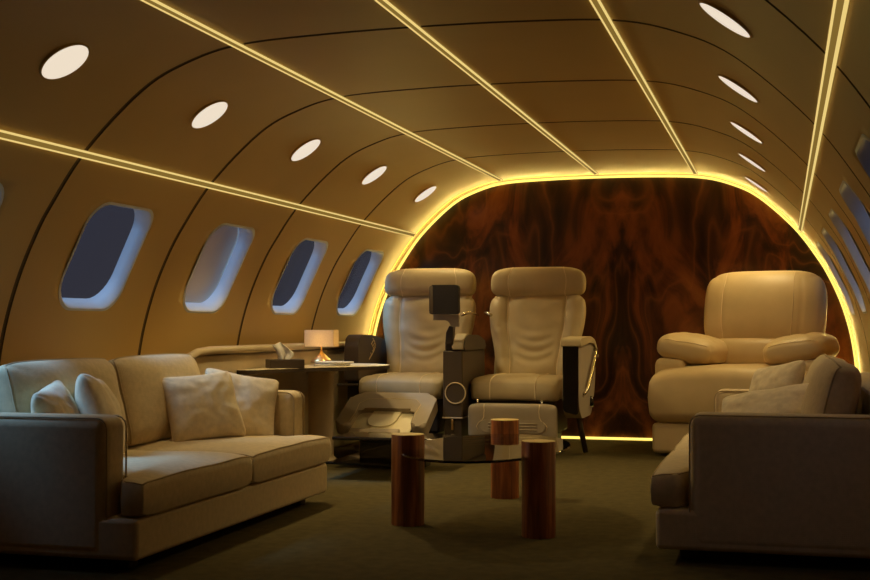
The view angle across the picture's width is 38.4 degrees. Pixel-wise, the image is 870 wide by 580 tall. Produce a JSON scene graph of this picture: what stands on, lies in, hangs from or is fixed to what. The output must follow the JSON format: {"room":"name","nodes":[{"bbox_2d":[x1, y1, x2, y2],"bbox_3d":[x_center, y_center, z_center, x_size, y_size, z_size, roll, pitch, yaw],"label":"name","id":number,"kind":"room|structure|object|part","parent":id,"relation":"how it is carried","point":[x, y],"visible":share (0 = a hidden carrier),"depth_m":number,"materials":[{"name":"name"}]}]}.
{"room":"aircraft cabin","nodes":[
{"label":"aircraft cabin","id":0,"kind":"room"},
{"bbox_2d":[0,128,419,365],"bbox_3d":[-1.922,0.190,4.891,0.528,1.727,11.600,0,-2,16],"label":"wall","id":1,"kind":"structure","parent":0,"point":[49,198],"depth_m":6.53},
{"bbox_2d":[0,183,3,205],"bbox_3d":[-1.969,-0.217,4.876,0.337,0.569,0.634,0,-2,16],"label":"window","id":2,"kind":"structure","parent":1,"relation":"in","point":[1,185],"depth_m":5.09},
{"bbox_2d":[58,202,153,310],"bbox_3d":[-1.633,-0.183,6.086,0.337,0.569,0.634,0,-2,16],"label":"window","id":3,"kind":"structure","parent":1,"relation":"in","point":[106,298],"depth_m":6.33,"materials":[{"name":"white plastic"}]},
{"bbox_2d":[0,129,416,236],"bbox_3d":[-1.041,-0.539,7.133,0.036,0.038,6.550,0,-2,16],"label":"trim","id":4,"kind":"structure","parent":1,"relation":"attached to","point":[4,135],"depth_m":6.15,"materials":[{"name":"gold metal"}]},
{"bbox_2d":[183,223,254,312],"bbox_3d":[-1.296,-0.149,7.295,0.337,0.569,0.634,0,-2,16],"label":"window","id":5,"kind":"structure","parent":1,"relation":"in","point":[217,266],"depth_m":7.45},
{"bbox_3d":[-1.335,-0.161,7.307,0.248,0.529,0.614,0,-2,16],"label":"pane","id":6,"kind":"part","parent":5,"relation":"part of","materials":[{"name":"white plastic"}]},
{"bbox_2d":[271,238,327,314],"bbox_3d":[-0.959,-0.115,8.505,0.337,0.569,0.634,0,-2,16],"label":"window","id":7,"kind":"structure","parent":1,"relation":"in","point":[294,304],"depth_m":8.75,"materials":[{"name":"white plastic"}]},
{"bbox_2d":[336,249,383,315],"bbox_3d":[-0.622,-0.082,9.714,0.337,0.569,0.634,0,-2,16],"label":"window","id":8,"kind":"structure","parent":1,"relation":"in","point":[353,307],"depth_m":9.96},
{"bbox_2d":[0,0,833,233],"bbox_3d":[-0.204,-0.872,4.443,3.154,0.559,11.600,0,-2,16],"label":"ceiling","id":9,"kind":"structure","parent":0,"point":[146,73],"depth_m":5.65,"materials":[{"name":"beige plastic"}]},
{"bbox_2d":[39,43,89,80],"bbox_3d":[-1.410,-0.871,4.757,0.178,0.134,0.214,0,-2,12],"label":"ceiling lamp","id":10,"kind":"object","parent":9,"relation":"attached to","point":[62,62],"visible":1,"depth_m":4.75,"materials":[{"name":"white plastic"}]},
{"bbox_2d":[190,100,228,128],"bbox_3d":[-1.076,-0.838,5.956,0.178,0.134,0.214,0,-2,12],"label":"ceiling lamp","id":11,"kind":"object","parent":9,"relation":"attached to","point":[210,113],"visible":1,"depth_m":5.94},
{"bbox_2d":[290,138,320,161],"bbox_3d":[-0.742,-0.804,7.155,0.178,0.134,0.214,0,-2,12],"label":"ceiling lamp","id":12,"kind":"object","parent":9,"relation":"attached to","point":[307,148],"visible":1,"depth_m":7.14,"materials":[{"name":"white plastic"}]},
{"bbox_2d":[140,0,502,181],"bbox_3d":[-0.341,-0.974,6.950,0.037,0.020,6.550,0,-2,16],"label":"trim","id":13,"kind":"structure","parent":9,"relation":"attached to","point":[157,4],"depth_m":5.79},
{"bbox_2d":[361,165,386,184],"bbox_3d":[-0.408,-0.770,8.354,0.178,0.134,0.214,0,-2,12],"label":"ceiling lamp","id":14,"kind":"object","parent":9,"relation":"attached to","point":[374,174],"visible":1,"depth_m":8.34,"materials":[{"name":"white plastic"}]},
{"bbox_2d":[414,185,436,202],"bbox_3d":[-0.075,-0.737,9.553,0.178,0.134,0.214,0,-2,12],"label":"ceiling lamp","id":15,"kind":"object","parent":9,"relation":"attached to","point":[425,193],"visible":1,"depth_m":9.53,"materials":[{"name":"white plastic"}]},
{"bbox_2d":[374,0,598,174],"bbox_3d":[0.403,-1.006,6.744,0.036,0.016,6.550,0,-2,16],"label":"trim","id":16,"kind":"structure","parent":9,"relation":"attached to","point":[386,4],"depth_m":5.87,"materials":[{"name":"gold metal"}]},
{"bbox_2d":[589,0,697,174],"bbox_3d":[1.143,-0.989,6.537,0.037,0.020,6.550,0,-2,16],"label":"trim","id":17,"kind":"structure","parent":9,"relation":"attached to","point":[598,6],"depth_m":5.76,"materials":[{"name":"yellow metal"}]},
{"bbox_2d":[698,0,752,38],"bbox_3d":[0.954,-0.889,4.100,0.178,0.134,0.214,-1,-2,19],"label":"ceiling lamp","id":18,"kind":"object","parent":9,"relation":"attached to","point":[723,17],"visible":0.99,"depth_m":4.07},
{"bbox_2d":[717,74,758,103],"bbox_3d":[1.287,-0.856,5.299,0.178,0.134,0.214,-1,-2,19],"label":"ceiling lamp","id":19,"kind":"object","parent":9,"relation":"attached to","point":[734,85],"visible":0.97,"depth_m":5.27,"materials":[{"name":"white plastic"}]},
{"bbox_2d":[729,121,763,143],"bbox_3d":[1.621,-0.822,6.498,0.178,0.134,0.214,-1,-2,19],"label":"ceiling lamp","id":20,"kind":"object","parent":9,"relation":"attached to","point":[741,128],"visible":1,"depth_m":6.46,"materials":[{"name":"white plastic"}]},
{"bbox_2d":[738,152,766,172],"bbox_3d":[1.955,-0.789,7.697,0.178,0.134,0.214,-1,-2,19],"label":"ceiling lamp","id":21,"kind":"object","parent":9,"relation":"attached to","point":[748,159],"visible":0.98,"depth_m":7.65,"materials":[{"name":"white plastic"}]},
{"bbox_2d":[744,176,768,192],"bbox_3d":[2.289,-0.755,8.896,0.178,0.134,0.214,-1,-2,19],"label":"ceiling lamp","id":22,"kind":"object","parent":9,"relation":"attached to","point":[752,181],"visible":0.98,"depth_m":8.85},
{"bbox_2d":[0,439,869,579],"bbox_3d":[-0.223,1.085,4.393,4.400,0.100,11.800,0,-2,16],"label":"floor","id":23,"kind":"structure","parent":0,"point":[606,514],"depth_m":5.22,"materials":[{"name":"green carpet"}]},
{"bbox_2d":[0,353,330,569],"bbox_3d":[-1.290,0.685,5.636,1.020,0.771,1.990,0,-2,16],"label":"sofa","id":24,"kind":"object","parent":23,"relation":"on","point":[69,488],"visible":0.93,"depth_m":4.87,"materials":[{"name":"beige fabric"}]},
{"bbox_2d":[31,380,78,413],"bbox_3d":[-1.507,0.561,5.014,0.188,0.412,0.446,0,-2,-4],"label":"throw pillow","id":25,"kind":"object","parent":24,"relation":"on","point":[54,397],"visible":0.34,"depth_m":4.90,"materials":[{"name":"fabric"}]},
{"bbox_3d":[-1.597,0.731,4.772,0.850,0.519,0.165,0,-2,16],"label":"arm","id":26,"kind":"part","parent":24,"relation":"part of","materials":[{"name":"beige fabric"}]},
{"bbox_2d":[0,359,127,439],"bbox_3d":[-1.563,0.505,5.286,0.240,0.424,0.810,0,-2,16],"label":"cushion","id":27,"kind":"object","parent":24,"relation":"on","point":[20,380],"depth_m":5.07,"materials":[{"name":"beige fabric"}]},
{"bbox_2d":[75,374,127,453],"bbox_3d":[-1.407,0.565,5.277,0.208,0.436,0.461,0,-2,-3],"label":"throw pillow","id":28,"kind":"object","parent":24,"relation":"on","point":[93,395],"visible":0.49,"depth_m":5.10,"materials":[{"name":"fabric"}]},
{"bbox_2d":[109,354,199,446],"bbox_3d":[-1.340,0.527,6.085,0.242,0.424,0.810,0,-2,16],"label":"cushion","id":29,"kind":"object","parent":24,"relation":"on","point":[139,377],"depth_m":5.81,"materials":[{"name":"beige fabric"}]},
{"bbox_2d":[121,450,251,515],"bbox_3d":[-1.316,0.765,5.127,0.800,0.167,0.981,0,-2,16],"label":"seat cushion","id":30,"kind":"object","parent":24,"relation":"on","point":[153,483],"depth_m":4.94,"materials":[{"name":"beige fabric"}]},
{"bbox_2d":[162,371,245,441],"bbox_3d":[-1.118,0.565,6.008,0.399,0.343,0.222,1,-2,-32],"label":"throw pillow","id":31,"kind":"object","parent":24,"relation":"on","point":[199,407],"visible":0.95,"depth_m":5.93,"materials":[{"name":"fabric"}]},
{"bbox_2d":[127,435,330,482],"bbox_3d":[-1.051,0.791,6.080,0.800,0.168,0.981,0,-2,16],"label":"seat cushion","id":32,"kind":"object","parent":24,"relation":"on","point":[276,458],"depth_m":5.82,"materials":[{"name":"beige fabric"}]},
{"bbox_2d":[205,368,278,435],"bbox_3d":[-0.979,0.588,6.257,0.432,0.392,0.203,1,-2,-20],"label":"throw pillow","id":33,"kind":"object","parent":24,"relation":"on","point":[256,397],"visible":0.45,"depth_m":6.24,"materials":[{"name":"fabric"}]},
{"bbox_3d":[-1.108,0.781,6.530,0.850,0.519,0.165,0,-2,16],"label":"arm","id":34,"kind":"part","parent":24,"relation":"part of","materials":[{"name":"beige fabric"}]},
{"bbox_2d":[188,341,358,447],"bbox_3d":[-0.982,0.758,8.590,0.192,0.789,3.541,0,-2,16],"label":"ledge","id":35,"kind":"object","parent":23,"relation":"on","point":[233,358],"visible":0.19,"depth_m":8.26,"materials":[{"name":"beige paint"}]},
{"bbox_3d":[-0.914,0.433,8.580,0.051,0.140,3.541,0,-2,16],"label":"rail","id":36,"kind":"part","parent":35,"relation":"part of","materials":[{"name":"beige paint"}]},
{"bbox_2d":[237,363,389,461],"bbox_3d":[-0.707,0.821,8.175,0.603,0.640,1.490,0,-2,16],"label":"side table","id":37,"kind":"object","parent":23,"relation":"on","point":[320,378],"visible":0.83,"depth_m":8.39,"materials":[{"name":"beige paint"}]},
{"bbox_2d":[265,342,304,368],"bbox_3d":[-0.950,0.411,7.916,0.220,0.165,0.150,1,-2,-19],"label":"tissue box","id":38,"kind":"object","parent":37,"relation":"on","point":[284,354],"visible":1,"depth_m":7.87,"materials":[{"name":"brown wood"}]},
{"bbox_2d":[305,330,338,362],"bbox_3d":[-0.772,0.391,8.511,0.216,0.238,0.148,0,-2,16],"label":"table lamp","id":39,"kind":"object","parent":37,"relation":"on","point":[313,338],"visible":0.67,"depth_m":8.47,"materials":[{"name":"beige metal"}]},
{"bbox_3d":[-0.772,0.329,8.513,0.216,0.113,0.100,0,-2,16],"label":"lamp shade","id":40,"kind":"part","parent":39,"relation":"part of","materials":[{"name":"fabric"}]},
{"bbox_2d":[314,364,349,365],"bbox_3d":[-0.686,0.499,8.338,0.211,0.014,0.172,0,-2,8],"label":"magazine","id":41,"kind":"object","parent":37,"relation":"on","point":[314,364],"visible":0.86,"depth_m":8.26,"materials":[{"name":"grey paper"}]},
{"bbox_2d":[315,361,353,363],"bbox_3d":[-0.672,0.484,8.345,0.211,0.014,0.172,-1,-2,22],"label":"magazine","id":42,"kind":"object","parent":41,"relation":"on","point":[318,362],"visible":1,"depth_m":8.29,"materials":[{"name":"paper"}]},
{"bbox_2d":[326,431,454,466],"bbox_3d":[-0.331,1.027,7.766,0.705,0.205,0.925,0,-2,16],"label":"table","id":43,"kind":"object","parent":23,"relation":"on","point":[374,447],"visible":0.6,"depth_m":7.89,"materials":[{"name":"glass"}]},
{"bbox_2d":[326,450,390,465],"bbox_3d":[-0.302,1.031,7.737,0.465,0.012,0.885,0,-2,16],"label":"shelf","id":44,"kind":"object","parent":43,"relation":"attached to","point":[365,457],"depth_m":7.51,"materials":[{"name":"glass"}]},
{"bbox_2d":[336,268,478,433],"bbox_3d":[-0.239,0.491,9.120,0.896,1.346,1.471,0,-2,16],"label":"seat","id":45,"kind":"object","parent":23,"relation":"on","point":[406,397],"visible":0.83,"depth_m":9.41,"materials":[{"name":"beige leather"}]},
{"bbox_3d":[-0.628,0.689,9.096,0.160,0.015,0.080,0,-2,16],"label":"lever","id":46,"kind":"part","parent":45,"relation":"part of","materials":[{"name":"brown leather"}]},
{"bbox_3d":[-0.516,0.506,9.428,0.110,0.341,0.690,0,-2,16],"label":"armrest","id":47,"kind":"part","parent":45,"relation":"part of","materials":[{"name":"brown leather"}]},
{"bbox_3d":[-0.354,0.918,8.543,0.430,0.149,0.278,0,-2,16],"label":"metal plate","id":48,"kind":"part","parent":45,"relation":"part of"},
{"bbox_3d":[-0.348,0.880,8.592,0.211,0.115,0.210,0,-2,16],"label":"pull handle","id":49,"kind":"part","parent":45,"relation":"part of","materials":[{"name":"beige metal"}]},
{"bbox_2d":[359,372,442,398],"bbox_3d":[-0.186,0.699,9.201,0.644,0.181,0.600,0,-2,16],"label":"seat cushion","id":50,"kind":"object","parent":45,"relation":"on","point":[431,383],"depth_m":8.94,"materials":[{"name":"beige leather"}]},
{"bbox_3d":[-0.158,0.901,9.250,0.540,0.260,0.560,0,-2,16],"label":"seat","id":51,"kind":"part","parent":45,"relation":"part of","materials":[{"name":"beige leather"}]},
{"bbox_3d":[-0.058,0.373,9.574,0.729,0.674,0.331,0,-2,16],"label":"backrest","id":52,"kind":"part","parent":45,"relation":"part of","materials":[{"name":"beige leather"}]},
{"bbox_2d":[460,311,478,316],"bbox_3d":[0.279,0.183,9.431,0.060,0.040,0.261,-1,-2,33],"label":"light","id":53,"kind":"object","parent":45,"relation":"attached to","point":[462,313],"depth_m":9.46,"materials":[{"name":"metal"}]},
{"bbox_2d":[429,285,485,435],"bbox_3d":[0.193,0.570,9.010,0.238,1.188,0.893,0,-2,16],"label":"console","id":54,"kind":"object","parent":23,"relation":"on","point":[463,354],"visible":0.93,"depth_m":8.67,"materials":[{"name":"brown leather"}]},
{"bbox_3d":[0.120,0.935,8.664,0.014,0.070,0.022,0,-2,16],"label":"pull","id":55,"kind":"part","parent":54,"relation":"part of","materials":[{"name":"gold metal"}]},
{"bbox_2d":[391,418,570,538],"bbox_3d":[0.265,0.873,5.937,0.788,0.412,1.525,0,-2,16],"label":"coffee table","id":56,"kind":"object","parent":23,"relation":"on","point":[504,447],"visible":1,"depth_m":5.66,"materials":[{"name":"brown wood"}]},
{"bbox_3d":[-0.124,0.867,5.732,0.148,0.412,0.151,0,-2,16],"label":"post","id":57,"kind":"part","parent":56,"relation":"part of","materials":[{"name":"brown wood"}]},
{"bbox_3d":[0.247,0.736,5.850,0.750,0.011,1.340,0,-2,16],"label":"glass","id":58,"kind":"part","parent":56,"relation":"part of","materials":[{"name":"clear glass"}]},
{"bbox_3d":[0.370,0.892,6.622,0.154,0.412,0.150,0,-2,16],"label":"post","id":59,"kind":"part","parent":56,"relation":"part of","materials":[{"name":"brown wood"}]},
{"bbox_3d":[0.447,0.857,5.397,0.148,0.412,0.140,0,-2,16],"label":"post","id":60,"kind":"part","parent":56,"relation":"part of","materials":[{"name":"brown wood"}]},
{"bbox_2d":[468,267,597,452],"bbox_3d":[0.725,0.490,9.051,0.884,1.351,1.088,0,-2,16],"label":"seat","id":61,"kind":"object","parent":23,"relation":"on","point":[543,377],"visible":0.97,"depth_m":9.20,"materials":[{"name":"beige leather"}]},
{"bbox_2d":[484,311,491,316],"bbox_3d":[0.394,0.182,9.399,0.060,0.040,0.261,0,-2,-2],"label":"light","id":62,"kind":"object","parent":61,"relation":"attached to","point":[486,313],"depth_m":9.31,"materials":[{"name":"metal"}]},
{"bbox_3d":[0.529,0.933,8.547,0.450,0.087,0.024,0,-2,16],"label":"ribbed panel","id":63,"kind":"part","parent":61,"relation":"part of","materials":[{"name":"beige leather"}]},
{"bbox_2d":[470,373,562,401],"bbox_3d":[0.617,0.693,8.978,0.644,0.181,0.600,0,-2,16],"label":"seat cushion","id":64,"kind":"object","parent":61,"relation":"on","point":[498,387],"depth_m":8.71,"materials":[{"name":"beige leather"}]},
{"bbox_3d":[0.644,0.895,9.027,0.540,0.260,0.560,0,-2,16],"label":"seat","id":65,"kind":"part","parent":61,"relation":"part of","materials":[{"name":"beige leather"}]},
{"bbox_3d":[0.759,0.367,9.347,0.729,0.674,0.330,0,-2,16],"label":"backrest","id":66,"kind":"part","parent":61,"relation":"part of","materials":[{"name":"beige leather"}]},
{"bbox_3d":[0.920,0.609,8.461,0.106,0.469,0.027,0,-2,16],"label":"panel","id":67,"kind":"part","parent":61,"relation":"part of","materials":[{"name":"black plastic"}]},
{"bbox_3d":[1.021,0.625,8.826,0.113,0.530,0.760,0,-2,16],"label":"armrest","id":68,"kind":"part","parent":61,"relation":"part of","materials":[{"name":"beige leather"}]},
{"bbox_3d":[1.104,0.572,8.847,0.045,0.321,0.532,0,-2,16],"label":"rail","id":69,"kind":"part","parent":61,"relation":"part of","materials":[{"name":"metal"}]},
{"bbox_2d":[648,271,838,452],"bbox_3d":[2.209,0.497,8.843,1.219,1.285,0.955,-1,-2,28],"label":"recliner","id":70,"kind":"object","parent":23,"relation":"on","point":[754,320],"visible":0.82,"depth_m":8.78,"materials":[{"name":"leather"}]},
{"bbox_3d":[1.815,0.712,9.103,0.225,0.450,0.750,-1,-2,28],"label":"arm","id":71,"kind":"part","parent":70,"relation":"part of","materials":[{"name":"leather"}]},
{"bbox_2d":[657,332,727,364],"bbox_3d":[1.876,0.428,9.017,0.469,0.248,0.660,-1,-2,28],"label":"armrest","id":72,"kind":"object","parent":70,"relation":"on","point":[681,348],"depth_m":8.77,"materials":[{"name":"leather"}]},
{"bbox_3d":[2.162,0.729,8.746,1.156,0.426,0.750,-1,-2,28],"label":"seat","id":73,"kind":"part","parent":70,"relation":"part of","materials":[{"name":"leather"}]},
{"bbox_2d":[720,338,773,363],"bbox_3d":[2.270,0.468,8.960,0.600,0.251,0.267,-1,-2,28],"label":"lumbar cushion","id":74,"kind":"object","parent":70,"relation":"on","point":[738,350],"depth_m":8.87,"materials":[{"name":"leather"}]},
{"bbox_3d":[2.388,0.161,9.044,0.864,0.602,0.348,-1,-2,28],"label":"backrest","id":75,"kind":"part","parent":70,"relation":"part of","materials":[{"name":"leather"}]},
{"bbox_2d":[763,332,838,365],"bbox_3d":[2.541,0.417,8.670,0.469,0.250,0.660,-1,-2,28],"label":"armrest","id":76,"kind":"object","parent":70,"relation":"on","point":[779,348],"depth_m":8.42,"materials":[{"name":"leather"}]},
{"bbox_3d":[2.652,0.700,8.666,0.225,0.450,0.750,-1,-2,28],"label":"arm","id":77,"kind":"part","parent":70,"relation":"part of","materials":[{"name":"leather"}]},
{"bbox_2d":[650,354,869,559],"bbox_3d":[1.584,0.684,5.630,1.020,0.771,1.990,0,-2,16],"label":"sofa","id":78,"kind":"object","parent":23,"relation":"on","point":[738,482],"visible":0.99,"depth_m":4.71,"materials":[{"name":"beige fabric"}]},
{"bbox_2d":[650,449,688,506],"bbox_3d":[1.345,0.766,5.181,0.800,0.168,0.981,0,-2,16],"label":"seat cushion","id":79,"kind":"object","parent":78,"relation":"on","point":[669,487],"depth_m":4.82,"materials":[{"name":"beige fabric"}]},
{"bbox_2d":[675,434,688,449],"bbox_3d":[1.611,0.793,6.133,0.800,0.167,0.981,0,-2,16],"label":"seat cushion","id":80,"kind":"object","parent":78,"relation":"on","point":[684,443],"depth_m":5.89,"materials":[{"name":"beige fabric"}]},
{"bbox_3d":[1.891,0.779,6.489,0.850,0.519,0.165,0,-2,16],"label":"arm","id":81,"kind":"part","parent":78,"relation":"part of","materials":[{"name":"beige fabric"}]},
{"bbox_2d":[721,383,808,412],"bbox_3d":[1.487,0.569,5.592,0.509,0.310,0.253,-1,-2,36],"label":"throw pillow","id":82,"kind":"object","parent":78,"relation":"on","point":[785,399],"visible":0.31,"depth_m":5.57,"materials":[{"name":"fabric"}]},
{"bbox_2d":[749,360,805,390],"bbox_3d":[1.655,0.524,6.128,0.200,0.364,0.403,1,-2,-24],"label":"throw pillow","id":83,"kind":"object","parent":78,"relation":"on","point":[792,373],"visible":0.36,"depth_m":6.06,"materials":[{"name":"fabric"}]},
{"bbox_3d":[1.402,0.730,4.732,0.850,0.519,0.165,0,-2,16],"label":"arm","id":84,"kind":"part","parent":78,"relation":"part of","materials":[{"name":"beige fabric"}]},
{"bbox_2d":[802,355,846,383],"bbox_3d":[1.857,0.525,5.989,0.240,0.424,0.810,0,-2,16],"label":"cushion","id":85,"kind":"object","parent":78,"relation":"on","point":[822,358],"depth_m":5.81,"materials":[{"name":"beige fabric"}]},
{"bbox_2d":[801,359,861,413],"bbox_3d":[1.634,0.502,5.190,0.242,0.424,0.810,0,-2,16],"label":"cushion","id":86,"kind":"object","parent":78,"relation":"on","point":[834,387],"depth_m":4.82,"materials":[{"name":"beige fabric"}]},
{"bbox_3d":[1.979,0.682,5.520,0.200,0.570,1.790,0,-2,16],"label":"frame","id":87,"kind":"part","parent":78,"relation":"part of","materials":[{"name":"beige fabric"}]},
{"bbox_2d":[376,177,854,437],"bbox_3d":[1.344,0.106,10.053,4.040,2.184,0.112,0,-2,16],"label":"wall","id":88,"kind":"structure","parent":0,"point":[648,250],"depth_m":9.95,"materials":[{"name":"brown wood"}]},
{"bbox_2d":[410,432,651,440],"bbox_3d":[1.324,1.180,9.951,3.800,0.018,0.030,0,-2,16],"label":"trim","id":89,"kind":"structure","parent":88,"relation":"attached to","point":[562,437],"depth_m":9.92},
{"bbox_2d":[368,172,858,368],"bbox_3d":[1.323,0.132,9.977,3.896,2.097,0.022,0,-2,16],"label":"trim","id":90,"kind":"structure","parent":88,"relation":"attached to","point":[610,176],"depth_m":9.97,"materials":[{"name":"yellow plastic"}]},
{"bbox_2d":[802,0,869,372],"bbox_3d":[1.494,0.186,3.940,0.493,1.683,11.600,0,-2,16],"label":"wall","id":91,"kind":"structure","parent":0,"point":[848,112],"depth_m":4.65,"materials":[{"name":"beige plastic"}]},
{"bbox_2d":[798,0,849,232],"bbox_3d":[1.802,-0.547,6.004,0.035,0.038,7.200,0,-2,16],"label":"trim","id":92,"kind":"structure","parent":91,"relation":"attached to","point":[840,8],"depth_m":3.71,"materials":[{"name":"gold metal"}]},
{"bbox_2d":[816,241,854,314],"bbox_3d":[2.850,-0.109,8.748,0.337,0.569,0.634,0,-2,16],"label":"window","id":93,"kind":"structure","parent":91,"relation":"in","point":[824,253],"depth_m":9.01,"materials":[{"name":"white plastic"}]},
{"bbox_2d":[822,228,866,313],"bbox_3d":[2.514,-0.142,7.539,0.337,0.569,0.634,0,-2,16],"label":"window","id":94,"kind":"structure","parent":91,"relation":"in","point":[841,259],"depth_m":7.80,"materials":[{"name":"white plastic"}]},
{"bbox_2d":[829,209,869,292],"bbox_3d":[2.177,-0.176,6.329,0.337,0.569,0.634,0,-2,16],"label":"window","id":95,"kind":"structure","parent":91,"relation":"in","point":[848,239],"depth_m":6.60,"materials":[{"name":"white plastic"}]},
{"bbox_2d":[839,180,869,245],"bbox_3d":[1.840,-0.210,5.120,0.337,0.569,0.634,0,-2,16],"label":"window","id":96,"kind":"structure","parent":91,"relation":"in","point":[855,205],"depth_m":5.40,"materials":[{"name":"white plastic"}]},
{"bbox_2d":[855,134,869,177],"bbox_3d":[1.504,-0.244,3.910,0.337,0.569,0.634,0,-2,16],"label":"window","id":97,"kind":"structure","parent":91,"relation":"in","point":[862,150],"depth_m":4.12,"materials":[{"name":"blue glass"}]}
]}

